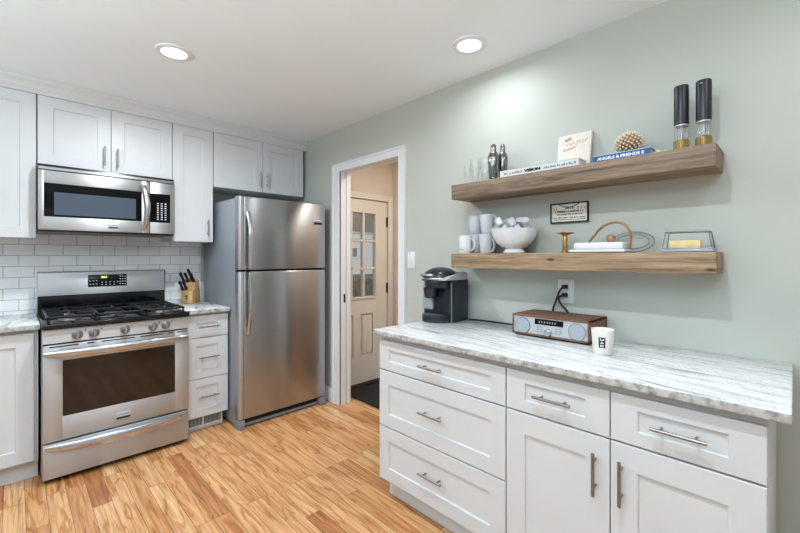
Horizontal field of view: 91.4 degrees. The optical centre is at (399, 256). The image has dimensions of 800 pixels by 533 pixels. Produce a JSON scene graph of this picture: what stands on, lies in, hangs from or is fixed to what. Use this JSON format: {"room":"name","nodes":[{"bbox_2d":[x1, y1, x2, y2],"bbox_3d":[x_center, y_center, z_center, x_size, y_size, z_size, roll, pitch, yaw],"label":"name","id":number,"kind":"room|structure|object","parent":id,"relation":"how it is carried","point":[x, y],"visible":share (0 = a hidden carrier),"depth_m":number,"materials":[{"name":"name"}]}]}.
{"room":"kitchen","nodes":[
{"label":"kitchen","id":0,"kind":"room"},
{"bbox_2d":[0,384,452,532],"bbox_3d":[-0.090,1.346,0.489,5.700,0.080,6.600,0,0,-45],"label":"floor","id":1,"kind":"structure","parent":0,"point":[315,468],"depth_m":2.19,"materials":[{"name":"brown wood"}]},
{"bbox_2d":[0,330,37,485],"bbox_3d":[-2.579,0.865,2.206,0.766,0.883,0.640,0,0,-45],"label":"base cabinet","id":2,"kind":"object","parent":1,"relation":"on","point":[19,349],"visible":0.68,"depth_m":2.22,"materials":[{"name":"white paint"}]},
{"bbox_2d":[0,313,39,332],"bbox_3d":[-2.579,0.407,2.210,0.772,0.030,0.636,0,0,-45],"label":"countertop","id":3,"kind":"structure","parent":2,"relation":"on","point":[17,322],"depth_m":2.31,"materials":[{"name":"white stone"}]},
{"bbox_2d":[37,269,189,481],"bbox_3d":[-1.976,0.706,2.699,0.764,1.200,0.784,0,0,-45],"label":"gas range","id":4,"kind":"object","parent":1,"relation":"on","point":[113,354],"visible":1,"depth_m":2.48,"materials":[{"name":"grey metal"}]},
{"bbox_2d":[37,305,189,330],"bbox_3d":[-1.964,0.404,2.685,0.762,0.032,0.642,0,0,-45],"label":"cooktop","id":5,"kind":"object","parent":4,"relation":"in","point":[135,318],"depth_m":2.48,"materials":[{"name":"black metal"}]},
{"bbox_2d":[188,311,227,431],"bbox_3d":[-1.646,0.865,3.127,0.306,0.883,0.640,0,0,-45],"label":"base cabinet","id":6,"kind":"object","parent":1,"relation":"on","point":[208,332],"visible":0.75,"depth_m":2.93,"materials":[{"name":"white paint"}]},
{"bbox_2d":[174,301,229,314],"bbox_3d":[-1.646,0.407,3.131,0.311,0.030,0.636,0,0,-45],"label":"countertop","id":7,"kind":"structure","parent":6,"relation":"on","point":[201,307],"depth_m":2.99,"materials":[{"name":"white stone"}]},
{"bbox_2d":[181,279,199,302],"bbox_3d":[-1.772,0.292,3.302,0.094,0.198,0.135,0,0,-1],"label":"knife block","id":8,"kind":"object","parent":7,"relation":"on","point":[192,294],"visible":0.82,"depth_m":3.27,"materials":[{"name":"brown wood"}]},
{"bbox_2d":[178,281,183,290],"bbox_3d":[-1.805,0.241,3.220,0.022,0.084,0.063,0,0,12],"label":"knife","id":9,"kind":"object","parent":8,"relation":"in","point":[179,282],"visible":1,"depth_m":3.21,"materials":[{"name":"black plastic"}]},
{"bbox_2d":[179,272,185,282],"bbox_3d":[-1.809,0.179,3.244,0.022,0.101,0.073,0,0,12],"label":"knife","id":10,"kind":"object","parent":8,"relation":"in","point":[180,273],"visible":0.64,"depth_m":3.23,"materials":[{"name":"black plastic"}]},
{"bbox_2d":[188,411,221,430],"bbox_3d":[-1.494,1.246,2.966,0.278,0.096,0.010,0,0,-45],"label":"vent register","id":11,"kind":"object","parent":6,"relation":"attached to","point":[199,422],"visible":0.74,"depth_m":2.97,"materials":[{"name":"white plastic"}]},
{"bbox_2d":[204,196,325,429],"bbox_3d":[-1.176,0.418,3.436,0.776,1.775,0.818,0,0,-45],"label":"refrigerator","id":12,"kind":"object","parent":1,"relation":"on","point":[264,261],"visible":1,"depth_m":3.13,"materials":[{"name":"grey metal"}]},
{"bbox_2d":[351,382,379,408],"bbox_3d":[0.003,1.300,3.639,0.685,0.012,0.855,0,0,-45],"label":"door mat","id":13,"kind":"object","parent":1,"relation":"on","point":[370,394],"visible":0.09,"depth_m":3.65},
{"bbox_2d":[380,336,508,532],"bbox_3d":[0.363,0.865,2.044,0.648,0.883,0.764,0,0,-45],"label":"base cabinet","id":14,"kind":"object","parent":1,"relation":"on","point":[443,413],"visible":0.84,"depth_m":1.79,"materials":[{"name":"white paint"}]},
{"bbox_2d":[507,364,776,532],"bbox_3d":[0.902,0.865,1.498,0.648,0.883,0.768,0,0,-45],"label":"base cabinet","id":15,"kind":"object","parent":1,"relation":"on","point":[583,456],"visible":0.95,"depth_m":1.26,"materials":[{"name":"white paint"}]},
{"bbox_2d":[374,320,792,424],"bbox_3d":[0.648,0.407,1.766,0.654,0.030,1.594,0,0,-45],"label":"countertop","id":16,"kind":"structure","parent":15,"relation":"on","point":[753,387],"depth_m":1.40,"materials":[{"name":"white stone"}]},
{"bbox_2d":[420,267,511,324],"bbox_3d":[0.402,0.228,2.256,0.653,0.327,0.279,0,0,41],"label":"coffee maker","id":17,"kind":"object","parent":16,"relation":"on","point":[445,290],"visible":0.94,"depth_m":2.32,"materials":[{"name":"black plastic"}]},
{"bbox_2d":[422,313,449,322],"bbox_3d":[0.194,0.369,2.340,0.089,0.041,0.202,0,0,-45],"label":"drip tray","id":18,"kind":"object","parent":17,"relation":"on","point":[427,317],"depth_m":2.30,"materials":[{"name":"grey plastic"}]},
{"bbox_2d":[512,285,606,344],"bbox_3d":[0.777,0.269,1.917,0.255,0.245,0.372,0,0,-45],"label":"radio","id":19,"kind":"object","parent":16,"relation":"on","point":[566,326],"visible":0.96,"depth_m":1.84,"materials":[{"name":"brown wood"}]},
{"bbox_2d":[591,327,614,355],"bbox_3d":[0.817,0.341,1.571,0.085,0.100,0.085,0,0,-45],"label":"candle","id":20,"kind":"object","parent":16,"relation":"on","point":[602,337],"visible":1,"depth_m":1.54,"materials":[{"name":"white glass"}]},
{"bbox_2d":[201,193,288,300],"bbox_3d":[-2.841,0.093,2.495,4.600,2.425,0.120,0,0,-45],"label":"wall","id":21,"kind":"structure","parent":0,"point":[217,197],"depth_m":3.48,"materials":[{"name":"green paint"}]},
{"bbox_2d":[0,87,36,239],"bbox_3d":[-2.674,-0.572,2.303,0.766,0.910,0.371,0,0,-45],"label":"upper cabinet","id":22,"kind":"object","parent":21,"relation":"attached to","point":[18,109],"visible":1,"depth_m":2.41,"materials":[{"name":"white paint"}]},
{"bbox_2d":[0,69,307,151],"bbox_3d":[-1.999,-1.073,2.958,2.748,0.091,0.364,0,0,-45],"label":"trim","id":23,"kind":"structure","parent":22,"relation":"on","point":[8,79],"depth_m":2.82,"materials":[{"name":"white paint"}]},
{"bbox_2d":[0,234,200,315],"bbox_3d":[-2.443,0.046,2.797,1.890,0.720,0.008,0,0,-45],"label":"backsplash","id":24,"kind":"structure","parent":21,"relation":"attached to","point":[21,260],"depth_m":2.88,"materials":[{"name":"white tile"}]},
{"bbox_2d":[37,95,171,178],"bbox_3d":[-2.129,-0.807,2.840,0.761,0.440,0.371,0,0,-45],"label":"upper cabinet","id":25,"kind":"object","parent":21,"relation":"attached to","point":[69,134],"visible":0.78,"depth_m":2.69,"materials":[{"name":"white paint"}]},
{"bbox_2d":[37,163,174,237],"bbox_3d":[-2.098,-0.369,2.809,0.759,0.427,0.461,0,0,-45],"label":"microwave","id":26,"kind":"object","parent":25,"relation":"attached to","point":[70,200],"visible":1,"depth_m":2.65,"materials":[{"name":"silver metal"}]},
{"bbox_2d":[161,123,212,242],"bbox_3d":[-1.750,-0.572,3.214,0.299,0.910,0.371,0,0,-45],"label":"upper cabinet","id":27,"kind":"object","parent":21,"relation":"attached to","point":[192,148],"visible":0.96,"depth_m":3.11,"materials":[{"name":"white paint"}]},
{"bbox_2d":[213,132,302,200],"bbox_3d":[-1.345,-0.801,3.614,0.834,0.451,0.371,0,0,-45],"label":"upper cabinet","id":28,"kind":"object","parent":21,"relation":"attached to","point":[241,166],"visible":0.91,"depth_m":3.48,"materials":[{"name":"white paint"}]},
{"bbox_2d":[0,0,666,140],"bbox_3d":[-0.132,-1.169,0.532,5.700,0.100,6.720,0,0,-45],"label":"ceiling","id":29,"kind":"structure","parent":0,"point":[306,70],"depth_m":2.06,"materials":[{"name":"paint"}]},
{"bbox_2d":[154,43,192,61],"bbox_3d":[-1.238,-1.115,2.138,0.186,0.009,0.186,0,0,-45],"label":"recessed light","id":30,"kind":"object","parent":29,"relation":"in","point":[174,52],"visible":1,"depth_m":2.13,"materials":[{"name":"white paint"}]},
{"bbox_2d":[452,35,486,54],"bbox_3d":[0.367,-1.115,2.063,0.186,0.009,0.186,0,0,-45],"label":"recessed light","id":31,"kind":"object","parent":29,"relation":"in","point":[468,44],"visible":1,"depth_m":2.05,"materials":[{"name":"white paint"}]},
{"bbox_2d":[353,234,372,278],"bbox_3d":[-3.674,-0.784,13.879,8.400,4.220,2.300,0,0,-45],"label":"house","id":32,"kind":"structure","parent":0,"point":[356,245],"depth_m":14.96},
{"bbox_2d":[351,163,392,326],"bbox_3d":[-0.369,0.093,4.048,0.900,2.425,0.100,0,0,-45],"label":"wall","id":33,"kind":"structure","parent":0,"point":[377,180],"depth_m":4.11,"materials":[{"name":"beige paint"}]},
{"bbox_2d":[351,377,379,389],"bbox_3d":[-0.397,1.297,3.986,0.694,0.018,0.150,0,0,-45],"label":"trim","id":34,"kind":"structure","parent":33,"relation":"attached to","point":[376,380],"depth_m":3.95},
{"bbox_2d":[351,198,387,385],"bbox_3d":[-0.386,0.352,3.997,0.675,1.868,0.053,0,0,-45],"label":"door","id":35,"kind":"structure","parent":33,"relation":"in","point":[368,313],"depth_m":4.05,"materials":[{"name":"beige paint"}]},
{"bbox_2d":[351,191,392,326],"bbox_3d":[-0.354,0.329,3.981,0.773,1.955,0.016,0,0,-45],"label":"trim","id":36,"kind":"structure","parent":33,"relation":"attached to","point":[355,194],"depth_m":4.21,"materials":[{"name":"beige paint"}]},
{"bbox_2d":[393,162,397,325],"bbox_3d":[0.718,0.093,3.519,0.095,2.425,2.180,0,0,-45],"label":"wall","id":37,"kind":"structure","parent":0,"point":[395,165],"depth_m":4.23,"materials":[{"name":"beige paint"}]},
{"bbox_2d":[289,0,799,532],"bbox_3d":[1.150,0.093,1.796,0.100,2.425,6.720,0,0,-45],"label":"wall","id":38,"kind":"structure","parent":0,"point":[611,80],"depth_m":1.77,"materials":[{"name":"green paint"}]},
{"bbox_2d":[324,386,331,401],"bbox_3d":[-0.877,1.246,3.770,0.014,0.120,0.782,0,0,-45],"label":"baseboard","id":39,"kind":"structure","parent":38,"relation":"attached to","point":[328,391],"depth_m":3.53,"materials":[{"name":"white paint"}]},
{"bbox_2d":[332,145,405,404],"bbox_3d":[-0.237,0.246,3.205,0.144,2.120,0.924,0,0,-45],"label":"trim","id":40,"kind":"structure","parent":38,"relation":"attached to","point":[399,151],"depth_m":3.42,"materials":[{"name":"white paint"}]},
{"bbox_2d":[408,252,415,268],"bbox_3d":[0.081,0.027,2.800,0.010,0.120,0.076,0,0,-45],"label":"light switch","id":41,"kind":"object","parent":38,"relation":"attached to","point":[411,255],"visible":1,"depth_m":2.79,"materials":[{"name":"white plastic"}]},
{"bbox_2d":[558,279,573,303],"bbox_3d":[0.857,0.179,2.015,0.008,0.124,0.084,0,0,-45],"label":"wall outlet","id":42,"kind":"object","parent":38,"relation":"attached to","point":[570,282],"visible":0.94,"depth_m":2.00,"materials":[{"name":"white plastic"}]},
{"bbox_2d":[550,201,588,223],"bbox_3d":[0.867,-0.225,2.000,0.016,0.102,0.192,0,0,-45],"label":"framed sign","id":43,"kind":"object","parent":38,"relation":"attached to","point":[570,212],"visible":1,"depth_m":2.00,"materials":[{"name":"black"}]},
{"bbox_2d":[553,203,584,220],"bbox_3d":[0.865,-0.229,2.000,0.004,0.083,0.161,0,0,-45],"label":"print","id":44,"kind":"object","parent":43,"relation":"attached to","point":[561,211],"depth_m":2.00,"materials":[{"name":"white paper"}]},
{"bbox_2d":[451,143,723,202],"bbox_3d":[0.802,-0.377,1.935,0.200,0.084,1.226,0,0,-45],"label":"shelf","id":45,"kind":"object","parent":38,"relation":"attached to","point":[704,159],"visible":1,"depth_m":1.73,"materials":[{"name":"brown wood"}]},
{"bbox_2d":[488,144,498,178],"bbox_3d":[0.520,-0.521,2.171,0.061,0.203,0.061,0,0,-45],"label":"cocktail shaker","id":46,"kind":"object","parent":45,"relation":"on","point":[493,157],"visible":0.87,"depth_m":2.15,"materials":[{"name":"silver metal"}]},
{"bbox_2d":[498,144,507,177],"bbox_3d":[0.581,-0.526,2.205,0.056,0.213,0.056,0,0,-45],"label":"cocktail shaker","id":47,"kind":"object","parent":45,"relation":"on","point":[503,158],"visible":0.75,"depth_m":2.19,"materials":[{"name":"silver metal"}]},
{"bbox_2d":[500,158,586,177],"bbox_3d":[0.721,-0.440,1.996,0.102,0.040,0.414,0,0,-45],"label":"book","id":48,"kind":"object","parent":45,"relation":"on","point":[575,161],"visible":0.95,"depth_m":1.93,"materials":[{"name":"white paper"}]},
{"bbox_2d":[544,161,575,168],"bbox_3d":[0.767,-0.441,1.878,0.001,0.011,0.155,0,0,-45],"label":"print","id":49,"kind":"object","parent":48,"relation":"attached to","point":[558,164],"depth_m":1.88,"materials":[{"name":"grey paper"}]},
{"bbox_2d":[557,130,592,162],"bbox_3d":[0.876,-0.518,1.960,0.058,0.197,0.162,0,0,-45],"label":"book","id":50,"kind":"object","parent":45,"relation":"on","point":[579,145],"visible":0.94,"depth_m":1.95,"materials":[{"name":"white paper"}]},
{"bbox_2d":[593,147,654,161],"bbox_3d":[1.007,-0.437,1.745,0.136,0.034,0.228,0,0,-45],"label":"book","id":51,"kind":"object","parent":45,"relation":"on","point":[648,149],"visible":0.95,"depth_m":1.69,"materials":[{"name":"blue paper"}]},
{"bbox_2d":[614,131,644,151],"bbox_3d":[1.012,-0.500,1.722,0.113,0.100,0.121,0,0,-45],"label":"ball","id":52,"kind":"object","parent":51,"relation":"on","point":[628,141],"visible":0.87,"depth_m":1.69,"materials":[{"name":"beige wood"}]},
{"bbox_2d":[673,84,689,148],"bbox_3d":[1.139,-0.553,1.579,0.054,0.267,0.054,0,0,-45],"label":"pepper mill","id":53,"kind":"object","parent":45,"relation":"on","point":[681,92],"visible":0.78,"depth_m":1.56,"materials":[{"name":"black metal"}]},
{"bbox_2d":[695,78,712,145],"bbox_3d":[1.190,-0.553,1.528,0.054,0.267,0.054,0,0,-45],"label":"pepper mill","id":54,"kind":"object","parent":45,"relation":"on","point":[703,86],"visible":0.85,"depth_m":1.51,"materials":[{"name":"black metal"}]},
{"bbox_2d":[451,252,723,274],"bbox_3d":[0.801,0.025,1.936,0.200,0.084,1.225,0,0,-45],"label":"shelf","id":55,"kind":"object","parent":38,"relation":"attached to","point":[707,263],"visible":1,"depth_m":1.70,"materials":[{"name":"brown wood"}]},
{"bbox_2d":[459,236,474,252],"bbox_3d":[0.389,-0.069,2.271,0.074,0.102,0.100,0,0,-45],"label":"mug","id":56,"kind":"object","parent":55,"relation":"on","point":[464,241],"visible":1,"depth_m":2.25,"materials":[{"name":"white ceramic"}]},
{"bbox_2d":[469,234,479,252],"bbox_3d":[0.453,-0.073,2.317,0.090,0.111,0.086,0,0,-12],"label":"mug","id":57,"kind":"object","parent":55,"relation":"on","point":[475,237],"visible":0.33,"depth_m":2.28,"materials":[{"name":"grey ceramic"}]},
{"bbox_2d":[468,216,481,233],"bbox_3d":[0.450,-0.184,2.317,0.087,0.107,0.086,0,0,3],"label":"mug","id":58,"kind":"object","parent":57,"relation":"on","point":[474,227],"visible":0.79,"depth_m":2.28,"materials":[{"name":"grey ceramic"}]},
{"bbox_2d":[479,233,494,252],"bbox_3d":[0.497,-0.073,2.231,0.092,0.111,0.083,0,0,12],"label":"mug","id":59,"kind":"object","parent":55,"relation":"on","point":[486,241],"visible":0.91,"depth_m":2.20,"materials":[{"name":"grey ceramic"}]},
{"bbox_2d":[479,214,496,233],"bbox_3d":[0.500,-0.184,2.228,0.093,0.107,0.085,0,0,-4],"label":"mug","id":60,"kind":"object","parent":59,"relation":"on","point":[486,220],"visible":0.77,"depth_m":2.19,"materials":[{"name":"grey ceramic"}]},
{"bbox_2d":[491,227,537,252],"bbox_3d":[0.616,-0.085,2.105,0.248,0.133,0.245,0,0,-45],"label":"footed bowl","id":61,"kind":"object","parent":55,"relation":"on","point":[513,240],"visible":0.97,"depth_m":2.02,"materials":[{"name":"white ceramic"}]},
{"bbox_2d":[494,217,503,226],"bbox_3d":[0.533,-0.184,2.097,0.042,0.052,0.052,0,0,-38],"label":"pod","id":62,"kind":"object","parent":61,"relation":"in","point":[498,221],"visible":1,"depth_m":2.08,"materials":[{"name":"plastic"}]},
{"bbox_2d":[506,217,515,226],"bbox_3d":[0.576,-0.179,2.027,0.050,0.052,0.042,0,0,35],"label":"pod","id":63,"kind":"object","parent":61,"relation":"in","point":[511,221],"visible":1,"depth_m":2.01,"materials":[{"name":"plastic"}]},
{"bbox_2d":[516,217,521,226],"bbox_3d":[0.641,-0.183,2.075,0.042,0.052,0.052,0,0,37],"label":"pod","id":64,"kind":"object","parent":61,"relation":"in","point":[518,218],"visible":0.59,"depth_m":2.07,"materials":[{"name":"plastic"}]},
{"bbox_2d":[520,217,528,226],"bbox_3d":[0.647,-0.180,2.022,0.042,0.052,0.052,0,0,22],"label":"pod","id":65,"kind":"object","parent":61,"relation":"in","point":[524,220],"visible":1,"depth_m":2.01,"materials":[{"name":"plastic"}]},
{"bbox_2d":[556,232,573,252],"bbox_3d":[0.805,-0.068,1.903,0.084,0.099,0.073,0,0,-45],"label":"candle holder","id":66,"kind":"object","parent":55,"relation":"on","point":[564,234],"visible":1,"depth_m":1.89,"materials":[{"name":"gold metal"}]},
{"bbox_2d":[569,221,634,252],"bbox_3d":[0.924,-0.088,1.783,0.150,0.140,0.245,0,0,-45],"label":"serving dish","id":67,"kind":"object","parent":55,"relation":"on","point":[594,247],"visible":1,"depth_m":1.73,"materials":[{"name":"white ceramic"}]},
{"bbox_2d":[606,234,615,241],"bbox_3d":[0.964,-0.082,1.785,0.040,0.038,0.040,0,0,-45],"label":"ball","id":68,"kind":"object","parent":67,"relation":"on","point":[610,238],"visible":0.84,"depth_m":1.77,"materials":[{"name":"beige wood"}]},
{"bbox_2d":[569,249,634,252],"bbox_3d":[0.921,-0.025,1.786,0.150,0.013,0.237,0,0,-45],"label":"tray","id":69,"kind":"object","parent":55,"relation":"on","point":[577,250],"depth_m":1.74,"materials":[{"name":"white ceramic"}]},
{"bbox_2d":[615,232,654,251],"bbox_3d":[1.056,-0.066,1.777,0.044,0.096,0.180,0,0,-45],"label":"trivet","id":70,"kind":"object","parent":55,"relation":"on","point":[625,232],"visible":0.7,"depth_m":1.75,"materials":[{"name":"grey metal"}]},
{"bbox_2d":[660,230,716,251],"bbox_3d":[1.159,-0.060,1.569,0.095,0.083,0.172,0,0,-45],"label":"butter dish","id":71,"kind":"object","parent":55,"relation":"on","point":[666,249],"visible":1,"depth_m":1.54,"materials":[{"name":"clear glass"}]},
{"bbox_2d":[669,240,701,247],"bbox_3d":[1.148,-0.047,1.570,0.050,0.034,0.104,0,0,-45],"label":"butter","id":72,"kind":"object","parent":71,"relation":"in","point":[680,243],"visible":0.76,"depth_m":1.55,"materials":[{"name":"yellow food"}]},
{"label":"outside","id":73,"kind":"structure","parent":0,"visible":0},
{"bbox_3d":[-3.985,1.376,11.203,12.000,0.100,13.875,0,0,-45],"label":"trim","id":74,"kind":"structure","parent":73,"visible":0},
{"bbox_2d":[353,212,372,241],"bbox_3d":[-0.240,0.276,5.840,3.400,2.100,2.130,0,0,-45],"label":"porch roof","id":75,"kind":"structure","parent":74,"relation":"on","point":[356,216],"depth_m":6.67,"materials":[{"name":"white"}]},
{"bbox_2d":[353,274,372,296],"bbox_3d":[-1.047,0.756,6.301,2.380,0.900,0.080,0,0,-45],"label":"porch railing","id":76,"kind":"object","parent":75,"relation":"attached to","point":[355,276],"visible":0.06,"depth_m":6.63,"materials":[{"name":"white"}]},
{"bbox_2d":[354,278,372,296],"bbox_3d":[-1.020,0.890,7.584,4.251,0.999,0.701,0,0,-45],"label":"hedge","id":77,"kind":"object","parent":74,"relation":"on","point":[367,279],"visible":0.05,"depth_m":7.69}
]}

